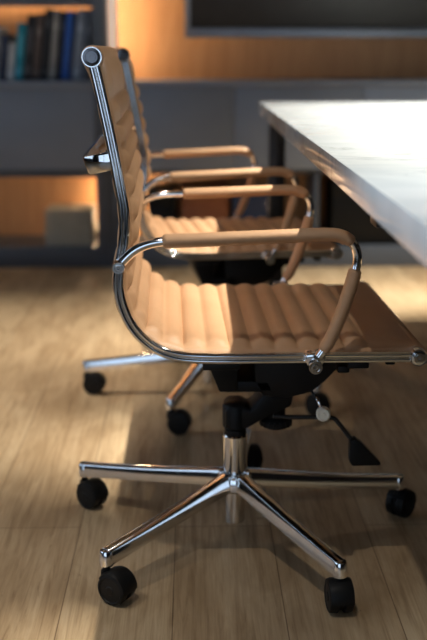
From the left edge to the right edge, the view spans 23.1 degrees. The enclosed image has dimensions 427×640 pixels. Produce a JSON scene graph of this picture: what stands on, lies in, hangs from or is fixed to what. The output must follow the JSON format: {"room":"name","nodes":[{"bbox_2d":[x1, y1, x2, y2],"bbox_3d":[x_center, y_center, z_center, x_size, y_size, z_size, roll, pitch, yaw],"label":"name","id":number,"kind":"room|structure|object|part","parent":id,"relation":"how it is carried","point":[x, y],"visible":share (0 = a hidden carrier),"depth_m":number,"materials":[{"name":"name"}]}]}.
{"room":"office","nodes":[
{"label":"office","id":0,"kind":"room"},
{"bbox_2d":[0,266,426,639],"bbox_3d":[0.173,0.596,1.481,7.000,0.100,7.165,0,14,-1],"label":"floor","id":1,"kind":"structure","parent":0,"point":[207,577],"depth_m":2.18,"materials":[{"name":"brown wood"}]},
{"bbox_2d":[0,0,111,267],"bbox_3d":[-1.118,-1.450,4.321,1.353,2.450,0.344,0,14,-1],"label":"bookcase","id":2,"kind":"object","parent":1,"relation":"on","point":[47,127],"visible":0.53,"depth_m":4.37,"materials":[{"name":"grey paint"}]},
{"bbox_2d":[0,27,8,53],"bbox_3d":[-0.904,-1.126,4.405,0.055,0.217,0.191,0,14,-1],"label":"book","id":3,"kind":"object","parent":2,"relation":"on","point":[2,30],"visible":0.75,"depth_m":4.33,"materials":[{"name":"paper"}]},
{"bbox_2d":[0,34,15,79],"bbox_3d":[-0.871,-1.112,4.410,0.051,0.187,0.191,0,14,-1],"label":"book","id":4,"kind":"object","parent":2,"relation":"on","point":[6,39],"visible":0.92,"depth_m":4.32,"materials":[{"name":"paper"}]},
{"bbox_2d":[7,43,16,79],"bbox_3d":[-0.842,-1.095,4.415,0.044,0.152,0.191,0,14,-1],"label":"book","id":5,"kind":"object","parent":2,"relation":"on","point":[12,46],"visible":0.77,"depth_m":4.33,"materials":[{"name":"paper"}]},
{"bbox_2d":[14,23,26,79],"bbox_3d":[-0.803,-1.134,4.405,0.061,0.232,0.191,0,14,-1],"label":"book","id":6,"kind":"object","parent":2,"relation":"on","point":[22,27],"visible":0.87,"depth_m":4.32,"materials":[{"name":"paper"}]},
{"bbox_2d":[23,15,36,79],"bbox_3d":[-0.764,-1.149,4.402,0.063,0.264,0.191,0,14,-1],"label":"book","id":7,"kind":"object","parent":2,"relation":"on","point":[31,23],"visible":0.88,"depth_m":4.31,"materials":[{"name":"paper"}]},
{"bbox_2d":[32,13,44,79],"bbox_3d":[-0.728,-1.152,4.402,0.062,0.269,0.191,0,14,-1],"label":"book","id":8,"kind":"object","parent":2,"relation":"on","point":[40,19],"visible":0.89,"depth_m":4.31,"materials":[{"name":"paper"}]},
{"bbox_3d":[-1.118,-0.659,4.521,1.243,0.017,0.310,0,14,-1],"label":"shelf","id":9,"kind":"part","parent":2,"relation":"part of","materials":[{"name":"grey paint"}]},
{"bbox_3d":[-1.118,-1.003,4.426,1.243,0.031,0.322,0,14,-1],"label":"shelf","id":10,"kind":"part","parent":2,"relation":"part of","materials":[{"name":"grey paint"}]},
{"bbox_3d":[-1.115,-0.789,4.329,1.243,0.330,0.022,0,14,-1],"label":"drawer","id":11,"kind":"part","parent":2,"relation":"part of","materials":[{"name":"grey paint"}]},
{"bbox_2d":[40,9,56,79],"bbox_3d":[-0.692,-1.161,4.401,0.066,0.288,0.191,0,14,-1],"label":"book","id":12,"kind":"object","parent":2,"relation":"on","point":[49,13],"visible":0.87,"depth_m":4.31,"materials":[{"name":"paper"}]},
{"bbox_2d":[49,10,59,79],"bbox_3d":[-0.662,-1.158,4.402,0.055,0.280,0.191,0,14,-1],"label":"book","id":13,"kind":"object","parent":2,"relation":"on","point":[56,20],"visible":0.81,"depth_m":4.31,"materials":[{"name":"paper"}]},
{"bbox_2d":[55,11,66,79],"bbox_3d":[-0.636,-1.157,4.403,0.055,0.278,0.191,0,14,-1],"label":"book","id":14,"kind":"object","parent":2,"relation":"on","point":[62,24],"visible":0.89,"depth_m":4.31,"materials":[{"name":"paper"}]},
{"bbox_2d":[61,11,77,79],"bbox_3d":[-0.600,-1.158,4.404,0.075,0.279,0.191,0,14,-1],"label":"book","id":15,"kind":"object","parent":2,"relation":"on","point":[71,17],"visible":0.88,"depth_m":4.31,"materials":[{"name":"paper"}]},
{"bbox_2d":[44,221,96,245],"bbox_3d":[-0.622,-0.381,4.572,0.208,0.078,0.210,0,14,-1],"label":"storage box","id":16,"kind":"object","parent":2,"relation":"on","point":[53,236],"visible":0.77,"depth_m":4.47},
{"bbox_2d":[44,204,95,227],"bbox_3d":[-0.623,-0.457,4.555,0.202,0.076,0.205,0,14,-1],"label":"storage box","id":17,"kind":"object","parent":16,"relation":"on","point":[56,215],"visible":1,"depth_m":4.46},
{"bbox_3d":[-0.623,-0.482,4.549,0.202,0.023,0.205,0,14,-1],"label":"lid","id":18,"kind":"part","parent":17,"relation":"part of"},
{"bbox_3d":[-0.622,-0.408,4.565,0.208,0.023,0.210,0,14,-1],"label":"lid","id":19,"kind":"part","parent":16,"relation":"part of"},
{"bbox_2d":[72,9,86,79],"bbox_3d":[-0.558,-1.161,4.404,0.066,0.286,0.191,0,14,-1],"label":"book","id":20,"kind":"object","parent":2,"relation":"on","point":[82,14],"visible":0.81,"depth_m":4.31,"materials":[{"name":"paper"}]},
{"bbox_2d":[81,10,91,79],"bbox_3d":[-0.528,-1.159,4.405,0.054,0.282,0.191,0,14,-1],"label":"book","id":21,"kind":"object","parent":2,"relation":"on","point":[88,32],"visible":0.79,"depth_m":4.31,"materials":[{"name":"paper"}]},
{"bbox_3d":[-0.469,-1.454,4.334,0.055,2.450,0.344,0,14,-1],"label":"panel","id":22,"kind":"part","parent":2,"relation":"part of","materials":[{"name":"grey paint"}]},
{"bbox_2d":[82,47,342,434],"bbox_3d":[-0.021,-0.245,2.734,0.664,0.904,0.676,-2,15,-8],"label":"office chair","id":23,"kind":"object","parent":1,"relation":"on","point":[248,264],"visible":0.55,"depth_m":2.60,"materials":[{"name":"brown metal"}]},
{"bbox_3d":[-0.064,-0.385,2.980,0.382,0.208,0.016,-2,15,-8],"label":"armrest","id":24,"kind":"part","parent":23,"relation":"part of","materials":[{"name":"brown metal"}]},
{"bbox_3d":[0.015,-0.252,2.462,0.382,0.208,0.016,-2,15,-8],"label":"armrest","id":25,"kind":"part","parent":23,"relation":"part of","materials":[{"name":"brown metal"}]},
{"bbox_3d":[0.039,-0.372,2.456,0.504,0.467,0.015,-2,15,-8],"label":"rail","id":26,"kind":"part","parent":23,"relation":"part of","materials":[{"name":"silver metal"}]},
{"bbox_3d":[0.011,-0.443,2.694,0.545,0.503,0.483,-2,15,-8],"label":"seat and cushion","id":27,"kind":"part","parent":23,"relation":"part of","materials":[{"name":"beige leather"}]},
{"bbox_3d":[0.142,0.129,2.718,0.317,0.068,0.030,10,17,33],"label":"leg","id":28,"kind":"part","parent":23,"relation":"part of","materials":[{"name":"silver metal"}]},
{"bbox_2d":[76,45,426,612],"bbox_3d":[0.067,-0.032,1.902,0.679,0.904,0.669,-1,14,-2],"label":"office chair","id":29,"kind":"object","parent":1,"relation":"on","point":[278,342],"visible":1,"depth_m":1.82,"materials":[{"name":"beige leather"}]},
{"bbox_3d":[-0.128,0.299,2.055,0.317,0.068,0.030,6,16,23],"label":"leg","id":30,"kind":"part","parent":29,"relation":"part of","materials":[{"name":"silver metal"}]},
{"bbox_3d":[-0.082,0.352,1.850,0.030,0.068,0.317,13,19,40],"label":"leg","id":31,"kind":"part","parent":29,"relation":"part of","materials":[{"name":"silver metal"}]},
{"bbox_3d":[0.016,-0.171,2.148,0.382,0.208,0.016,-1,14,-2],"label":"armrest","id":32,"kind":"part","parent":29,"relation":"part of","materials":[{"name":"brown leather"}]},
{"bbox_3d":[0.040,-0.037,1.625,0.382,0.208,0.016,-1,14,-2],"label":"armrest","id":33,"kind":"part","parent":29,"relation":"part of","materials":[{"name":"brown leather"}]},
{"bbox_3d":[0.045,-0.281,2.100,0.504,0.467,0.015,-1,14,-2],"label":"rail","id":34,"kind":"part","parent":29,"relation":"part of","materials":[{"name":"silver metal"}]},
{"bbox_3d":[0.067,-0.157,1.617,0.504,0.467,0.015,-1,14,-2],"label":"rail","id":35,"kind":"part","parent":29,"relation":"part of","materials":[{"name":"silver metal"}]},
{"bbox_3d":[0.064,-0.228,1.857,0.545,0.503,0.483,-1,14,-2],"label":"seat and cushion","id":36,"kind":"part","parent":29,"relation":"part of","materials":[{"name":"beige leather"}]},
{"bbox_3d":[0.084,0.148,1.953,0.136,0.100,0.070,-1,14,-2],"label":"swing arm","id":37,"kind":"part","parent":29,"relation":"part of","materials":[{"name":"black plastic"}]},
{"bbox_3d":[0.117,0.150,1.946,0.062,0.100,0.061,-1,14,-2],"label":"tension knob","id":38,"kind":"part","parent":29,"relation":"part of","materials":[{"name":"black plastic"}]},
{"bbox_3d":[0.134,0.357,1.829,0.030,0.068,0.317,-8,17,-29],"label":"leg","id":39,"kind":"part","parent":29,"relation":"part of","materials":[{"name":"silver metal"}]},
{"bbox_3d":[0.184,0.199,1.868,0.156,0.068,0.008,-1,14,-2],"label":"height lever","id":40,"kind":"part","parent":29,"relation":"part of","materials":[{"name":"black metal"}]},
{"bbox_3d":[0.189,0.162,1.792,0.024,0.026,0.021,1,14,4],"label":"tilt lock knob","id":41,"kind":"part","parent":29,"relation":"part of","materials":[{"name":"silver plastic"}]},
{"bbox_2d":[110,79,426,266],"bbox_3d":[0.832,-0.652,4.568,2.545,0.781,0.341,0,14,-1],"label":"sideboard","id":42,"kind":"object","parent":1,"relation":"on","point":[178,114],"visible":0.33,"depth_m":4.34,"materials":[{"name":"grey paint"}]},
{"bbox_2d":[106,0,117,47],"bbox_3d":[-0.419,-1.895,4.181,0.042,1.818,0.167,0,14,-1],"label":"strip light","id":43,"kind":"object","parent":42,"relation":"on","point":[112,21],"visible":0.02,"depth_m":4.28,"materials":[{"name":"white"}]},
{"bbox_3d":[-0.417,-0.502,4.573,0.045,0.312,0.315,0,14,-1],"label":"panel","id":44,"kind":"part","parent":42,"relation":"part of","materials":[{"name":"grey paint"}]},
{"bbox_2d":[147,183,175,219],"bbox_3d":[-0.225,-0.470,4.589,0.120,0.242,0.230,0,14,-1],"label":"storage box","id":45,"kind":"object","parent":42,"relation":"on","point":[165,208],"visible":0.42,"depth_m":4.47,"materials":[{"name":"black plastic"}]},
{"bbox_3d":[-0.225,-0.552,4.568,0.120,0.072,0.230,0,14,-1],"label":"lid","id":46,"kind":"part","parent":45,"relation":"part of","materials":[{"name":"plastic"}]},
{"bbox_3d":[-0.176,-0.798,4.346,0.518,0.337,0.022,0,14,-1],"label":"door","id":47,"kind":"part","parent":42,"relation":"part of","materials":[{"name":"grey paint"}]},
{"bbox_2d":[181,181,227,219],"bbox_3d":[-0.040,-0.474,4.592,0.200,0.246,0.230,0,14,-1],"label":"storage box","id":48,"kind":"object","parent":42,"relation":"on","point":[215,208],"visible":0.51,"depth_m":4.48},
{"bbox_3d":[-0.040,-0.557,4.570,0.200,0.074,0.230,0,14,-1],"label":"lid","id":49,"kind":"part","parent":48,"relation":"part of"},
{"bbox_2d":[110,162,322,173],"bbox_3d":[0.832,-0.668,4.560,2.545,0.016,0.309,0,14,-1],"label":"shelf","id":50,"kind":"object","parent":42,"relation":"attached to","point":[155,168],"depth_m":4.38,"materials":[{"name":"grey paint"}]},
{"bbox_2d":[231,196,267,218],"bbox_3d":[0.158,-0.458,4.600,0.155,0.212,0.230,0,14,-1],"label":"storage box","id":51,"kind":"object","parent":42,"relation":"on","point":[256,207],"visible":0.4,"depth_m":4.47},
{"bbox_3d":[0.158,-0.529,4.582,0.155,0.063,0.230,0,14,-1],"label":"lid","id":52,"kind":"part","parent":51,"relation":"part of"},
{"bbox_3d":[0.352,-0.800,4.357,0.532,0.337,0.022,0,14,-1],"label":"door","id":53,"kind":"part","parent":42,"relation":"part of","materials":[{"name":"grey paint"}]},
{"bbox_2d":[325,175,400,243],"bbox_3d":[0.725,-0.503,4.596,0.440,0.302,0.240,0,14,-1],"label":"storage box","id":54,"kind":"object","parent":42,"relation":"on","point":[341,211],"visible":0.32,"depth_m":4.50,"materials":[{"name":"black plastic"}]},
{"bbox_3d":[0.725,-0.605,4.569,0.440,0.090,0.240,0,14,-1],"label":"lid","id":55,"kind":"part","parent":54,"relation":"part of","materials":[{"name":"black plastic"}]},
{"bbox_3d":[0.888,-0.803,4.368,0.536,0.337,0.022,0,14,-1],"label":"door","id":56,"kind":"part","parent":42,"relation":"part of","materials":[{"name":"grey paint"}]},
{"bbox_2d":[259,102,426,284],"bbox_3d":[0.982,0.070,1.842,1.600,0.740,3.392,0,14,-1],"label":"conference table","id":57,"kind":"object","parent":1,"relation":"on","point":[375,152],"visible":0.77,"depth_m":1.86,"materials":[{"name":"white stone"}]},
{"bbox_3d":[0.204,-0.314,3.416,0.052,0.700,0.050,0,14,-1],"label":"table leg","id":58,"kind":"part","parent":57,"relation":"part of","materials":[{"name":"black metal"}]},
{"bbox_3d":[0.981,-0.232,1.775,1.520,0.045,3.312,0,14,-1],"label":"under frame","id":59,"kind":"part","parent":57,"relation":"part of","materials":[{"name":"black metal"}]},
{"bbox_2d":[117,0,426,234],"bbox_3d":[0.100,-1.663,4.547,7.000,2.750,0.100,0,14,-1],"label":"wall","id":60,"kind":"structure","parent":0,"point":[152,31],"depth_m":4.62,"materials":[{"name":"orange wood"}]},
{"bbox_2d":[185,0,426,37],"bbox_3d":[0.700,-1.690,4.402,1.646,0.965,0.187,0,14,-1],"label":"television","id":61,"kind":"object","parent":60,"relation":"attached to","point":[203,18],"visible":1,"depth_m":4.41,"materials":[{"name":"grey metal"}]}
]}

